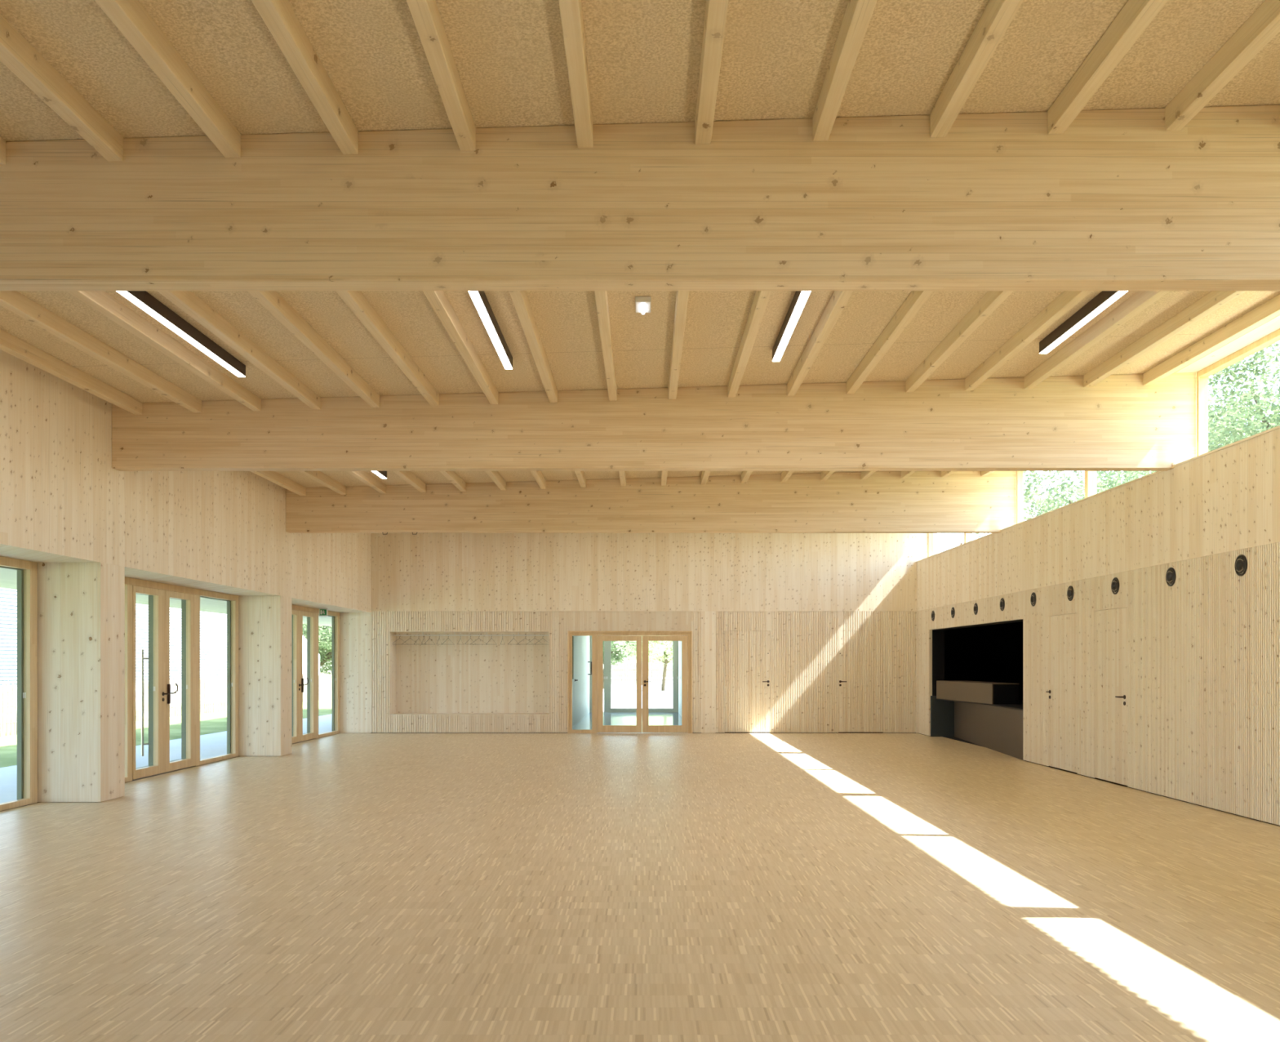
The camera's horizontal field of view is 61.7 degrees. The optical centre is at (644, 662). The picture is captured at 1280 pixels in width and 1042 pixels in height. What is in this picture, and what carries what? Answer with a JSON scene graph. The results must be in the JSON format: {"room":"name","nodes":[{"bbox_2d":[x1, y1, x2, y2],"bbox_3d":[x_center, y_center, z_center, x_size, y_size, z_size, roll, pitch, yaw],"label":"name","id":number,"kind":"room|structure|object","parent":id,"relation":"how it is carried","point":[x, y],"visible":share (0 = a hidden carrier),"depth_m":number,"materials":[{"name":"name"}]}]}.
{"room":"community hall","nodes":[
{"label":"community hall","id":0,"kind":"room"},
{"bbox_2d":[37,562,124,801],"bbox_3d":[-6.332,0.208,11.920,0.817,2.608,0.540,0,0,0],"label":"wall","id":1,"kind":"structure","parent":0,"point":[81,606],"depth_m":11.65,"materials":[{"name":"brown wood"}]},
{"bbox_2d":[0,733,338,811],"bbox_3d":[-6.670,1.616,8.785,0.140,0.199,28.770,0,0,0],"label":"trim","id":2,"kind":"structure","parent":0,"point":[338,733],"depth_m":14.94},
{"bbox_2d":[0,349,371,612],"bbox_3d":[-6.332,-2.200,8.785,0.817,2.208,28.770,0,0,0],"label":"wall","id":3,"kind":"structure","parent":0,"point":[63,500],"depth_m":12.54,"materials":[{"name":"brown wood"}]},
{"bbox_2d":[0,555,37,810],"bbox_3d":[-6.645,0.210,9.030,0.312,2.610,5.210,0,0,0],"label":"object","id":4,"kind":"structure","parent":3,"relation":"in","point":[27,571],"depth_m":11.49,"materials":[{"name":"brown wood"}]},
{"bbox_2d":[0,567,331,626],"bbox_3d":[-8.098,-1.224,13.000,2.705,0.240,46.000,0,0,0],"label":"canopy","id":5,"kind":"object","parent":3,"relation":"attached to","point":[8,577],"depth_m":19.42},
{"bbox_2d":[124,577,238,782],"bbox_3d":[-6.645,0.210,14.790,0.312,2.610,5.210,0,0,0],"label":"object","id":6,"kind":"structure","parent":3,"relation":"in","point":[159,594],"depth_m":14.76,"materials":[{"name":"brown wood"}]},
{"bbox_2d":[291,604,339,743],"bbox_3d":[-6.645,0.210,20.560,0.312,2.610,5.210,0,0,0],"label":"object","id":7,"kind":"structure","parent":3,"relation":"in","point":[298,612],"depth_m":21.31,"materials":[{"name":"brown wood"}]},
{"bbox_2d":[238,595,291,755],"bbox_3d":[-6.332,0.208,17.685,0.817,2.608,0.550,0,0,0],"label":"wall","id":8,"kind":"structure","parent":0,"point":[264,622],"depth_m":17.41,"materials":[{"name":"brown wood"}]},
{"bbox_2d":[572,635,589,727],"bbox_3d":[-1.825,0.166,28.210,0.250,2.700,9.580,0,0,0],"label":"wall","id":9,"kind":"structure","parent":0,"point":[580,688],"depth_m":28.39,"materials":[{"name":"white paint"}]},
{"bbox_2d":[589,635,678,711],"bbox_3d":[-0.335,0.166,33.040,2.730,2.700,0.080,0,0,0],"label":"door","id":10,"kind":"structure","parent":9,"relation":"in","point":[607,708],"depth_m":33.00,"materials":[{"name":"grey metal"}]},
{"bbox_2d":[572,711,681,732],"bbox_3d":[-0.100,1.615,28.360,6.200,0.200,9.880,0,0,0],"label":"floor","id":11,"kind":"structure","parent":0,"point":[609,717],"depth_m":28.64,"materials":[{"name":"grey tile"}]},
{"bbox_2d":[339,533,937,733],"bbox_3d":[-0.210,-0.886,23.505,13.060,4.796,0.670,0,0,0],"label":"wall","id":12,"kind":"structure","parent":0,"point":[386,686],"depth_m":23.17,"materials":[{"name":"brown wood"}]},
{"bbox_2d":[392,631,548,635],"bbox_3d":[-3.803,-0.638,23.450,3.445,0.081,0.026,0,0,0],"label":"rail","id":13,"kind":"object","parent":12,"relation":"attached to","point":[423,634],"visible":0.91,"depth_m":23.44,"materials":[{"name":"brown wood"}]},
{"bbox_2d":[567,631,692,733],"bbox_3d":[-0.324,0.410,23.207,2.696,2.211,0.166,0,0,0],"label":"door","id":14,"kind":"structure","parent":12,"relation":"in","point":[597,637],"depth_m":23.19,"materials":[{"name":"brown wood"}]},
{"bbox_2d":[370,732,915,733],"bbox_3d":[-0.032,1.510,23.205,11.817,0.012,0.030,0,0,0],"label":"baseboard","id":15,"kind":"structure","parent":12,"relation":"attached to","point":[371,732],"depth_m":23.19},
{"bbox_2d":[724,631,769,733],"bbox_3d":[2.219,0.411,23.162,0.987,2.209,0.116,0,0,0],"label":"door","id":16,"kind":"structure","parent":12,"relation":"in","point":[747,653],"depth_m":23.17,"materials":[{"name":"brown wood"}]},
{"bbox_2d":[838,631,883,733],"bbox_3d":[4.673,0.411,23.162,0.972,2.209,0.116,0,0,0],"label":"door","id":17,"kind":"structure","parent":12,"relation":"in","point":[860,653],"depth_m":23.17,"materials":[{"name":"brown wood"}]},
{"bbox_2d":[0,732,1279,1041],"bbox_3d":[-0.227,1.615,8.885,12.707,0.200,28.970,0,0,0],"label":"floor","id":18,"kind":"structure","parent":0,"point":[599,886],"depth_m":6.87,"materials":[{"name":"wood"}]},
{"bbox_2d":[0,0,1279,487],"bbox_3d":[-0.322,-3.076,8.785,12.403,0.418,28.770,0,0,0],"label":"ceiling","id":19,"kind":"structure","parent":0,"point":[644,56],"depth_m":5.80,"materials":[{"name":"brown wood"}]},
{"bbox_2d":[0,136,5,164],"bbox_3d":[-3.654,-2.882,3.225,0.088,0.137,5.650,0,0,0],"label":"joist","id":20,"kind":"object","parent":19,"relation":"attached to","point":[2,142],"visible":1,"depth_m":6.02,"materials":[{"name":"brown wood"}]},
{"bbox_2d":[0,13,123,161],"bbox_3d":[-2.990,-2.901,3.225,0.088,0.137,5.650,0,0,0],"label":"joist","id":21,"kind":"object","parent":19,"relation":"attached to","point":[17,54],"visible":1,"depth_m":5.38,"materials":[{"name":"brown wood"}]},
{"bbox_2d":[0,328,142,414],"bbox_3d":[-5.622,-2.825,9.062,0.088,0.137,5.655,0,0,0],"label":"joist","id":22,"kind":"object","parent":19,"relation":"attached to","point":[10,344],"visible":1,"depth_m":10.35,"materials":[{"name":"brown wood"}]},
{"bbox_2d":[0,290,201,413],"bbox_3d":[-4.963,-2.844,9.062,0.088,0.137,5.655,0,0,0],"label":"joist","id":23,"kind":"object","parent":19,"relation":"attached to","point":[14,301],"visible":1,"depth_m":9.55,"materials":[{"name":"brown wood"}]},
{"bbox_2d":[66,290,261,411],"bbox_3d":[-4.305,-2.863,9.062,0.088,0.137,5.655,0,0,0],"label":"joist","id":24,"kind":"object","parent":19,"relation":"attached to","point":[101,301],"visible":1,"depth_m":9.51,"materials":[{"name":"brown wood"}]},
{"bbox_2d":[94,0,240,157],"bbox_3d":[-2.326,-2.921,3.225,0.088,0.137,5.650,0,0,0],"label":"joist","id":25,"kind":"object","parent":19,"relation":"attached to","point":[130,17],"visible":1,"depth_m":5.22,"materials":[{"name":"brown wood"}]},
{"bbox_2d":[115,290,245,377],"bbox_3d":[-3.976,-2.879,9.060,0.076,0.114,3.000,0,0,0],"label":"ceiling lamp","id":26,"kind":"object","parent":19,"relation":"attached to","point":[143,300],"visible":0.64,"depth_m":9.18,"materials":[{"name":"plastic"}]},
{"bbox_2d":[157,290,319,409],"bbox_3d":[-3.647,-2.882,9.062,0.088,0.137,5.655,0,0,0],"label":"joist","id":27,"kind":"object","parent":19,"relation":"attached to","point":[188,302],"visible":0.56,"depth_m":9.55,"materials":[{"name":"brown wood"}]},
{"bbox_2d":[250,471,306,495],"bbox_3d":[-5.634,-2.825,14.865,0.088,0.137,5.590,0,0,0],"label":"joist","id":28,"kind":"object","parent":19,"relation":"attached to","point":[272,476],"visible":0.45,"depth_m":16.57,"materials":[{"name":"brown wood"}]},
{"bbox_2d":[251,0,358,154],"bbox_3d":[-1.663,-2.940,3.225,0.088,0.137,5.650,0,0,0],"label":"joist","id":29,"kind":"object","parent":19,"relation":"attached to","point":[279,16],"visible":1,"depth_m":5.24,"materials":[{"name":"brown wood"}]},
{"bbox_2d":[247,290,379,407],"bbox_3d":[-2.988,-2.901,9.062,0.088,0.137,5.655,0,0,0],"label":"joist","id":30,"kind":"object","parent":19,"relation":"attached to","point":[271,300],"visible":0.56,"depth_m":9.54,"materials":[{"name":"brown wood"}]},
{"bbox_2d":[298,471,346,494],"bbox_3d":[-4.974,-2.844,14.865,0.088,0.137,5.590,0,0,0],"label":"joist","id":31,"kind":"object","parent":19,"relation":"attached to","point":[317,476],"visible":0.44,"depth_m":16.64,"materials":[{"name":"brown wood"}]},
{"bbox_2d":[346,471,386,493],"bbox_3d":[-4.314,-2.863,14.865,0.088,0.137,5.590,0,0,0],"label":"joist","id":32,"kind":"object","parent":19,"relation":"attached to","point":[363,476],"visible":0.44,"depth_m":16.69,"materials":[{"name":"brown wood"}]},
{"bbox_2d":[372,471,386,478],"bbox_3d":[-3.984,-2.879,14.880,0.076,0.114,3.000,0,0,0],"label":"ceiling lamp","id":33,"kind":"object","parent":19,"relation":"attached to","point":[383,474],"visible":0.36,"depth_m":16.12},
{"bbox_2d":[335,290,439,405],"bbox_3d":[-2.329,-2.920,9.062,0.088,0.137,5.655,0,0,0],"label":"joist","id":34,"kind":"object","parent":19,"relation":"attached to","point":[355,300],"visible":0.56,"depth_m":9.63,"materials":[{"name":"brown wood"}]},
{"bbox_2d":[393,471,426,492],"bbox_3d":[-3.654,-2.882,14.865,0.088,0.137,5.590,0,0,0],"label":"joist","id":35,"kind":"object","parent":19,"relation":"attached to","point":[407,476],"visible":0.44,"depth_m":16.74,"materials":[{"name":"brown wood"}]},
{"bbox_2d":[405,0,475,151],"bbox_3d":[-1.000,-2.959,3.225,0.088,0.137,5.650,0,0,0],"label":"joist","id":36,"kind":"object","parent":19,"relation":"attached to","point":[425,14],"visible":1,"depth_m":5.25,"materials":[{"name":"brown wood"}]},
{"bbox_2d":[440,471,466,491],"bbox_3d":[-2.994,-2.901,14.865,0.088,0.137,5.590,0,0,0],"label":"joist","id":37,"kind":"object","parent":19,"relation":"attached to","point":[451,476],"visible":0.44,"depth_m":16.79,"materials":[{"name":"brown wood"}]},
{"bbox_2d":[422,290,497,404],"bbox_3d":[-1.671,-2.939,9.062,0.088,0.137,5.655,0,0,0],"label":"joist","id":38,"kind":"object","parent":19,"relation":"attached to","point":[439,301],"visible":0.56,"depth_m":9.65,"materials":[{"name":"brown wood"}]},
{"bbox_2d":[467,290,512,368],"bbox_3d":[-1.342,-2.955,9.060,0.076,0.114,3.000,0,0,0],"label":"ceiling lamp","id":39,"kind":"object","parent":19,"relation":"attached to","point":[479,298],"visible":0.64,"depth_m":9.30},
{"bbox_2d":[485,471,506,489],"bbox_3d":[-2.334,-2.920,14.865,0.088,0.137,5.590,0,0,0],"label":"joist","id":40,"kind":"object","parent":19,"relation":"attached to","point":[495,476],"visible":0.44,"depth_m":16.82,"materials":[{"name":"brown wood"}]},
{"bbox_2d":[509,290,557,402],"bbox_3d":[-1.012,-2.958,9.062,0.088,0.137,5.655,0,0,0],"label":"joist","id":41,"kind":"object","parent":19,"relation":"attached to","point":[520,299],"visible":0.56,"depth_m":9.68,"materials":[{"name":"brown wood"}]},
{"bbox_2d":[530,471,546,488],"bbox_3d":[-1.674,-2.939,14.865,0.088,0.137,5.590,0,0,0],"label":"joist","id":42,"kind":"object","parent":19,"relation":"attached to","point":[540,478],"visible":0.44,"depth_m":16.90,"materials":[{"name":"brown wood"}]},
{"bbox_2d":[558,0,593,147],"bbox_3d":[-0.336,-2.978,3.225,0.088,0.137,5.650,0,0,0],"label":"joist","id":43,"kind":"object","parent":19,"relation":"attached to","point":[571,11],"visible":1,"depth_m":5.26,"materials":[{"name":"brown wood"}]},
{"bbox_2d":[574,471,586,487],"bbox_3d":[-1.014,-2.958,14.865,0.088,0.137,5.590,0,0,0],"label":"joist","id":44,"kind":"object","parent":19,"relation":"attached to","point":[580,476],"visible":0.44,"depth_m":16.88,"materials":[{"name":"brown wood"}]},
{"bbox_2d":[594,290,617,400],"bbox_3d":[-0.354,-2.978,9.062,0.088,0.137,5.655,0,0,0],"label":"joist","id":45,"kind":"object","parent":19,"relation":"attached to","point":[601,296],"visible":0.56,"depth_m":9.70,"materials":[{"name":"brown wood"}]},
{"bbox_2d":[618,471,626,486],"bbox_3d":[-0.354,-2.978,14.865,0.088,0.137,5.590,0,0,0],"label":"joist","id":46,"kind":"object","parent":19,"relation":"attached to","point":[622,473],"visible":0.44,"depth_m":16.93,"materials":[{"name":"brown wood"}]},
{"bbox_2d":[0,104,1279,290],"bbox_3d":[0.101,-2.698,6.143,12.048,1.067,0.185,0,0,0],"label":"ceiling beam","id":47,"kind":"structure","parent":19,"relation":"attached to","point":[1117,200],"depth_m":6.05,"materials":[{"name":"wood"}]},
{"bbox_2d":[635,296,650,314],"bbox_3d":[-0.015,-3.020,9.050,0.130,0.067,0.280,0,0,0],"label":"emergency light","id":48,"kind":"object","parent":19,"relation":"attached to","point":[642,304],"visible":1,"depth_m":8.97,"materials":[{"name":"white plastic"}]},
{"bbox_2d":[285,471,1016,533],"bbox_3d":[0.101,-2.698,17.750,12.048,1.067,0.180,0,0,0],"label":"ceiling beam","id":49,"kind":"structure","parent":19,"relation":"attached to","point":[923,501],"depth_m":17.66,"materials":[{"name":"wood"}]},
{"bbox_2d":[111,372,1195,471],"bbox_3d":[0.101,-2.698,11.980,12.048,1.067,0.180,0,0,0],"label":"ceiling beam","id":50,"kind":"structure","parent":19,"relation":"attached to","point":[1118,423],"depth_m":11.89,"materials":[{"name":"wood"}]},
{"bbox_2d":[660,471,667,485],"bbox_3d":[0.306,-2.997,14.865,0.088,0.137,5.590,0,0,0],"label":"joist","id":51,"kind":"object","parent":19,"relation":"attached to","point":[664,473],"visible":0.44,"depth_m":16.96,"materials":[{"name":"brown wood"}]},
{"bbox_2d":[668,290,688,399],"bbox_3d":[0.304,-2.997,9.062,0.088,0.137,5.655,0,0,0],"label":"joist","id":52,"kind":"object","parent":19,"relation":"attached to","point":[682,296],"visible":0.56,"depth_m":9.73,"materials":[{"name":"brown wood"}]},
{"bbox_2d":[701,471,710,484],"bbox_3d":[0.966,-3.016,14.865,0.088,0.137,5.590,0,0,0],"label":"joist","id":53,"kind":"object","parent":19,"relation":"attached to","point":[704,475],"visible":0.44,"depth_m":17.07,"materials":[{"name":"brown wood"}]},
{"bbox_2d":[695,0,728,144],"bbox_3d":[0.328,-2.997,3.225,0.088,0.137,5.650,0,0,0],"label":"joist","id":54,"kind":"object","parent":19,"relation":"attached to","point":[716,11],"visible":1,"depth_m":5.28,"materials":[{"name":"brown wood"}]},
{"bbox_2d":[741,471,752,483],"bbox_3d":[1.626,-3.035,14.865,0.088,0.137,5.590,0,0,0],"label":"joist","id":55,"kind":"object","parent":19,"relation":"attached to","point":[745,475],"visible":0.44,"depth_m":17.18,"materials":[{"name":"brown wood"}]},
{"bbox_2d":[727,290,771,397],"bbox_3d":[0.963,-3.016,9.062,0.088,0.137,5.655,0,0,0],"label":"joist","id":56,"kind":"object","parent":19,"relation":"attached to","point":[761,299],"visible":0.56,"depth_m":9.82,"materials":[{"name":"brown wood"}]},
{"bbox_2d":[781,471,794,481],"bbox_3d":[2.286,-3.054,14.865,0.088,0.137,5.590,0,0,0],"label":"joist","id":57,"kind":"object","parent":19,"relation":"attached to","point":[785,475],"visible":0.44,"depth_m":17.21,"materials":[{"name":"brown wood"}]},
{"bbox_2d":[772,290,810,361],"bbox_3d":[1.292,-3.031,9.060,0.076,0.114,3.000,0,0,0],"label":"ceiling lamp","id":58,"kind":"object","parent":19,"relation":"attached to","point":[800,298],"visible":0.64,"depth_m":9.43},
{"bbox_2d":[786,290,853,395],"bbox_3d":[1.621,-3.035,9.062,0.088,0.137,5.655,0,0,0],"label":"joist","id":59,"kind":"object","parent":19,"relation":"attached to","point":[839,299],"visible":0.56,"depth_m":9.87,"materials":[{"name":"brown wood"}]},
{"bbox_2d":[821,471,835,480],"bbox_3d":[2.946,-3.073,14.865,0.088,0.137,5.590,0,0,0],"label":"joist","id":60,"kind":"object","parent":19,"relation":"attached to","point":[825,475],"visible":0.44,"depth_m":17.26,"materials":[{"name":"brown wood"}]},
{"bbox_2d":[812,0,876,141],"bbox_3d":[0.991,-3.016,3.225,0.088,0.137,5.650,0,0,0],"label":"joist","id":61,"kind":"object","parent":19,"relation":"attached to","point":[858,13],"visible":1,"depth_m":5.32,"materials":[{"name":"brown wood"}]},
{"bbox_2d":[861,471,875,479],"bbox_3d":[3.606,-3.092,14.865,0.088,0.137,5.590,0,0,0],"label":"joist","id":62,"kind":"object","parent":19,"relation":"attached to","point":[864,474],"visible":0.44,"depth_m":17.34,"materials":[{"name":"brown wood"}]},
{"bbox_2d":[846,290,933,394],"bbox_3d":[2.280,-3.054,9.062,0.088,0.137,5.655,0,0,0],"label":"joist","id":63,"kind":"object","parent":19,"relation":"attached to","point":[915,300],"visible":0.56,"depth_m":9.93,"materials":[{"name":"brown wood"}]},
{"bbox_2d":[905,290,1013,392],"bbox_3d":[2.938,-3.073,9.062,0.088,0.137,5.655,0,0,0],"label":"joist","id":64,"kind":"object","parent":19,"relation":"attached to","point":[991,300],"visible":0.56,"depth_m":9.96,"materials":[{"name":"brown wood"}]},
{"bbox_2d":[929,0,1023,137],"bbox_3d":[1.655,-3.036,3.225,0.088,0.137,5.650,0,0,0],"label":"joist","id":65,"kind":"object","parent":19,"relation":"attached to","point":[997,15],"visible":1,"depth_m":5.34,"materials":[{"name":"brown wood"}]},
{"bbox_2d":[964,290,1092,390],"bbox_3d":[3.597,-3.092,9.062,0.088,0.137,5.655,0,0,0],"label":"joist","id":66,"kind":"object","parent":19,"relation":"attached to","point":[1066,300],"visible":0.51,"depth_m":10.01,"materials":[{"name":"brown wood"}]},
{"bbox_2d":[1039,290,1128,353],"bbox_3d":[3.926,-3.107,9.060,0.076,0.114,3.000,0,0,0],"label":"ceiling lamp","id":67,"kind":"object","parent":19,"relation":"attached to","point":[1104,299],"visible":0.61,"depth_m":9.61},
{"bbox_2d":[1024,290,1169,388],"bbox_3d":[4.255,-3.111,9.062,0.088,0.137,5.655,0,0,0],"label":"joist","id":68,"kind":"object","parent":19,"relation":"attached to","point":[1140,300],"visible":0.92,"depth_m":10.05,"materials":[{"name":"brown wood"}]},
{"bbox_2d":[1047,0,1168,133],"bbox_3d":[2.318,-3.055,3.225,0.088,0.137,5.650,0,0,0],"label":"joist","id":69,"kind":"object","parent":19,"relation":"attached to","point":[1135,15],"visible":1,"depth_m":5.37,"materials":[{"name":"brown wood"}]},
{"bbox_2d":[1083,290,1246,386],"bbox_3d":[4.914,-3.130,9.062,0.088,0.137,5.655,0,0,0],"label":"joist","id":70,"kind":"object","parent":19,"relation":"attached to","point":[1213,300],"visible":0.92,"depth_m":10.10,"materials":[{"name":"brown wood"}]},
{"bbox_2d":[1142,293,1279,385],"bbox_3d":[5.572,-3.149,9.062,0.088,0.137,5.655,0,0,0],"label":"joist","id":71,"kind":"object","parent":19,"relation":"attached to","point":[1269,309],"visible":1,"depth_m":10.38,"materials":[{"name":"brown wood"}]},
{"bbox_2d":[1164,0,1279,130],"bbox_3d":[2.982,-3.074,3.225,0.088,0.137,5.650,0,0,0],"label":"joist","id":72,"kind":"object","parent":19,"relation":"attached to","point":[1263,25],"visible":1,"depth_m":5.45,"materials":[{"name":"brown wood"}]},
{"bbox_2d":[678,640,681,716],"bbox_3d":[1.140,0.166,28.210,0.220,2.700,9.580,0,0,0],"label":"wall","id":73,"kind":"structure","parent":0,"point":[679,642],"depth_m":31.09,"materials":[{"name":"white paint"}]},
{"bbox_2d":[932,618,1022,746],"bbox_3d":[7.819,0.215,20.385,3.763,2.800,10.090,0,0,0],"label":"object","id":74,"kind":"structure","parent":0,"point":[988,651],"depth_m":25.33,"materials":[{"name":"black"}]},
{"bbox_2d":[930,695,1022,759],"bbox_3d":[6.650,1.095,19.390,1.500,0.842,5.460,0,0,0],"label":"counter","id":75,"kind":"object","parent":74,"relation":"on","point":[998,727],"depth_m":19.57,"materials":[{"name":"stone"}]},
{"bbox_2d":[936,680,1019,703],"bbox_3d":[6.300,0.542,20.450,0.620,0.365,3.100,0,0,0],"label":"block","id":76,"kind":"object","parent":75,"relation":"on","point":[979,691],"visible":1,"depth_m":19.59,"materials":[{"name":"wood"}]},
{"bbox_2d":[935,697,1022,710],"bbox_3d":[6.650,0.735,19.350,1.500,0.019,5.380,0,0,0],"label":"countertop","id":77,"kind":"structure","parent":75,"relation":"on","point":[1019,706],"depth_m":18.72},
{"bbox_2d":[916,427,1279,825],"bbox_3d":[6.027,-0.330,8.785,0.300,3.691,28.770,0,0,0],"label":"wall","id":78,"kind":"structure","parent":0,"point":[1203,649],"depth_m":12.04,"materials":[{"name":"brown wood"}]},
{"bbox_2d":[928,533,972,556],"bbox_3d":[6.188,-2.713,20.503,0.125,1.032,5.327,0,0,0],"label":"window","id":79,"kind":"structure","parent":78,"relation":"in","point":[967,536],"depth_m":23.12,"materials":[{"name":"brown wood"}]},
{"bbox_2d":[1045,613,1076,773],"bbox_3d":[5.869,0.418,15.090,0.116,2.194,1.060,0,0,0],"label":"door","id":80,"kind":"structure","parent":78,"relation":"in","point":[1062,628],"depth_m":15.07,"materials":[{"name":"brown wood"}]},
{"bbox_2d":[1066,585,1073,600],"bbox_3d":[5.871,-0.964,14.775,0.043,0.212,0.211,0,0,-8],"label":"air nozzle","id":81,"kind":"object","parent":78,"relation":"attached to","point":[1070,589],"visible":1,"depth_m":14.77,"materials":[{"name":"metal"}]},
{"bbox_2d":[915,425,1279,562],"bbox_3d":[6.082,-2.187,8.785,0.435,0.021,28.770,0,0,0],"label":"trim","id":82,"kind":"structure","parent":78,"relation":"on","point":[1278,426],"depth_m":13.01,"materials":[{"name":"brown wood"}]},
{"bbox_2d":[919,733,1279,826],"bbox_3d":[5.911,1.510,8.785,0.032,0.012,28.770,0,0,0],"label":"baseboard","id":83,"kind":"structure","parent":78,"relation":"attached to","point":[919,733],"depth_m":12.21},
{"bbox_2d":[1016,376,1196,523],"bbox_3d":[6.188,-2.713,14.865,0.125,1.032,5.590,0,0,0],"label":"window","id":84,"kind":"structure","parent":78,"relation":"in","point":[1090,476],"depth_m":17.62,"materials":[{"name":"brown wood"}]},
{"bbox_2d":[1093,607,1127,786],"bbox_3d":[5.869,0.418,13.530,0.116,2.194,0.980,0,0,0],"label":"door","id":85,"kind":"structure","parent":78,"relation":"in","point":[1110,625],"depth_m":13.51,"materials":[{"name":"brown wood"}]},
{"bbox_2d":[1111,577,1119,594],"bbox_3d":[5.871,-0.964,13.366,0.043,0.212,0.211,0,0,-8],"label":"air nozzle","id":86,"kind":"object","parent":78,"relation":"attached to","point":[1115,582],"visible":1,"depth_m":13.36,"materials":[{"name":"metal"}]},
{"bbox_2d":[1165,567,1175,586],"bbox_3d":[5.871,-0.964,11.957,0.043,0.212,0.211,0,0,-8],"label":"air nozzle","id":87,"kind":"object","parent":78,"relation":"attached to","point":[1171,573],"visible":1,"depth_m":11.95,"materials":[{"name":"metal"}]},
{"bbox_2d":[1196,328,1279,456],"bbox_3d":[6.188,-2.713,9.062,0.125,1.032,5.655,0,0,0],"label":"window","id":88,"kind":"structure","parent":78,"relation":"in","point":[1202,375],"depth_m":11.85,"materials":[{"name":"brown wood"}]},
{"bbox_2d":[1234,554,1247,575],"bbox_3d":[5.871,-0.964,10.548,0.043,0.212,0.211,0,0,-8],"label":"air nozzle","id":89,"kind":"object","parent":78,"relation":"attached to","point":[1241,562],"visible":1,"depth_m":10.54,"materials":[{"name":"metal"}]},
{"bbox_2d":[1173,315,1279,376],"bbox_3d":[6.070,-3.259,8.785,0.380,0.075,28.770,0,0,0],"label":"trim","id":90,"kind":"structure","parent":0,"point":[1273,325],"depth_m":10.90,"materials":[{"name":"brown wood"}]},
{"label":"outside","id":91,"kind":"structure","parent":0,"visible":0},
{"bbox_2d":[0,675,331,767],"bbox_3d":[-49.725,1.591,45.000,80.550,0.090,170.000,0,0,0],"label":"lawn","id":92,"kind":"structure","parent":91,"point":[213,722],"depth_m":25.53,"materials":[{"name":"green plant"}]},
{"bbox_2d":[0,587,319,720],"bbox_3d":[-20.400,-2.159,30.000,7.200,7.450,52.000,0,0,0],"label":"building","id":93,"kind":"structure","parent":92,"relation":"on","point":[213,626],"depth_m":36.56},
{"bbox_2d":[0,671,331,736],"bbox_3d":[-13.600,0.961,39.490,0.060,1.190,41.020,0,0,0],"label":"fence","id":94,"kind":"object","parent":92,"relation":"on","point":[211,691],"visible":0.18,"depth_m":31.31,"materials":[{"name":"metal"}]},
{"bbox_2d":[302,622,331,677],"bbox_3d":[-20.430,-1.378,65.955,7.505,6.094,8.446,0,0,-38],"label":"tree","id":95,"kind":"object","parent":92,"relation":"on","point":[324,631],"visible":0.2,"depth_m":64.46,"materials":[{"name":"green plant"}]},
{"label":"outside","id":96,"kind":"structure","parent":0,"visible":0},
{"bbox_3d":[48.300,1.591,45.000,83.400,0.090,170.000,0,0,0],"label":"lawn","id":97,"kind":"structure","parent":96,"visible":0},
{"bbox_2d":[974,471,1154,537],"bbox_3d":[18.087,-3.879,43.313,8.647,11.067,10.129,0,0,45],"label":"tree","id":98,"kind":"object","parent":97,"relation":"on","point":[1050,504],"visible":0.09,"depth_m":43.32,"materials":[{"name":"green plant"}]},
{"bbox_2d":[1078,357,1279,500],"bbox_3d":[18.331,-4.147,34.932,9.457,11.618,9.919,0,0,10],"label":"tree","id":99,"kind":"object","parent":97,"relation":"on","point":[1131,478],"visible":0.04,"depth_m":35.41,"materials":[{"name":"green plant"}]},
{"bbox_2d":[1142,342,1279,475],"bbox_3d":[17.005,-4.062,25.627,9.307,11.435,10.537,0,0,16],"label":"tree","id":100,"kind":"object","parent":97,"relation":"on","point":[1260,421],"visible":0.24,"depth_m":26.19,"materials":[{"name":"green plant"}]},
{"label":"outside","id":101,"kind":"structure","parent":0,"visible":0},
{"bbox_2d":[603,676,672,711],"bbox_3d":[-1.405,1.596,76.655,15.990,0.100,86.690,0,0,0],"label":"forecourt","id":102,"kind":"structure","parent":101,"point":[622,695],"depth_m":51.44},
{"bbox_2d":[603,640,635,688],"bbox_3d":[-2.587,-0.601,63.912,6.527,4.536,5.046,0,0,15],"label":"tree","id":103,"kind":"object","parent":102,"relation":"on","point":[613,653],"visible":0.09,"depth_m":63.42,"materials":[{"name":"green plant"}]},
{"bbox_2d":[603,660,672,684],"bbox_3d":[0.032,0.656,75.035,18.064,1.780,0.070,0,0,0],"label":"fence","id":104,"kind":"object","parent":102,"relation":"on","point":[613,669],"visible":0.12,"depth_m":75.01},
{"bbox_2d":[613,635,672,690],"bbox_3d":[0.988,-0.594,60.060,4.939,4.507,5.407,0,0,-30],"label":"tree","id":105,"kind":"object","parent":102,"relation":"on","point":[660,651],"visible":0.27,"depth_m":59.41,"materials":[{"name":"green plant"}]},
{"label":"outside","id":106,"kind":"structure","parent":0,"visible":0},
{"bbox_2d":[0,714,331,803],"bbox_3d":[-8.095,1.595,13.000,2.708,0.120,46.000,0,0,0],"label":"terrace","id":107,"kind":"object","parent":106,"point":[212,744],"depth_m":18.58,"materials":[{"name":"concrete"}]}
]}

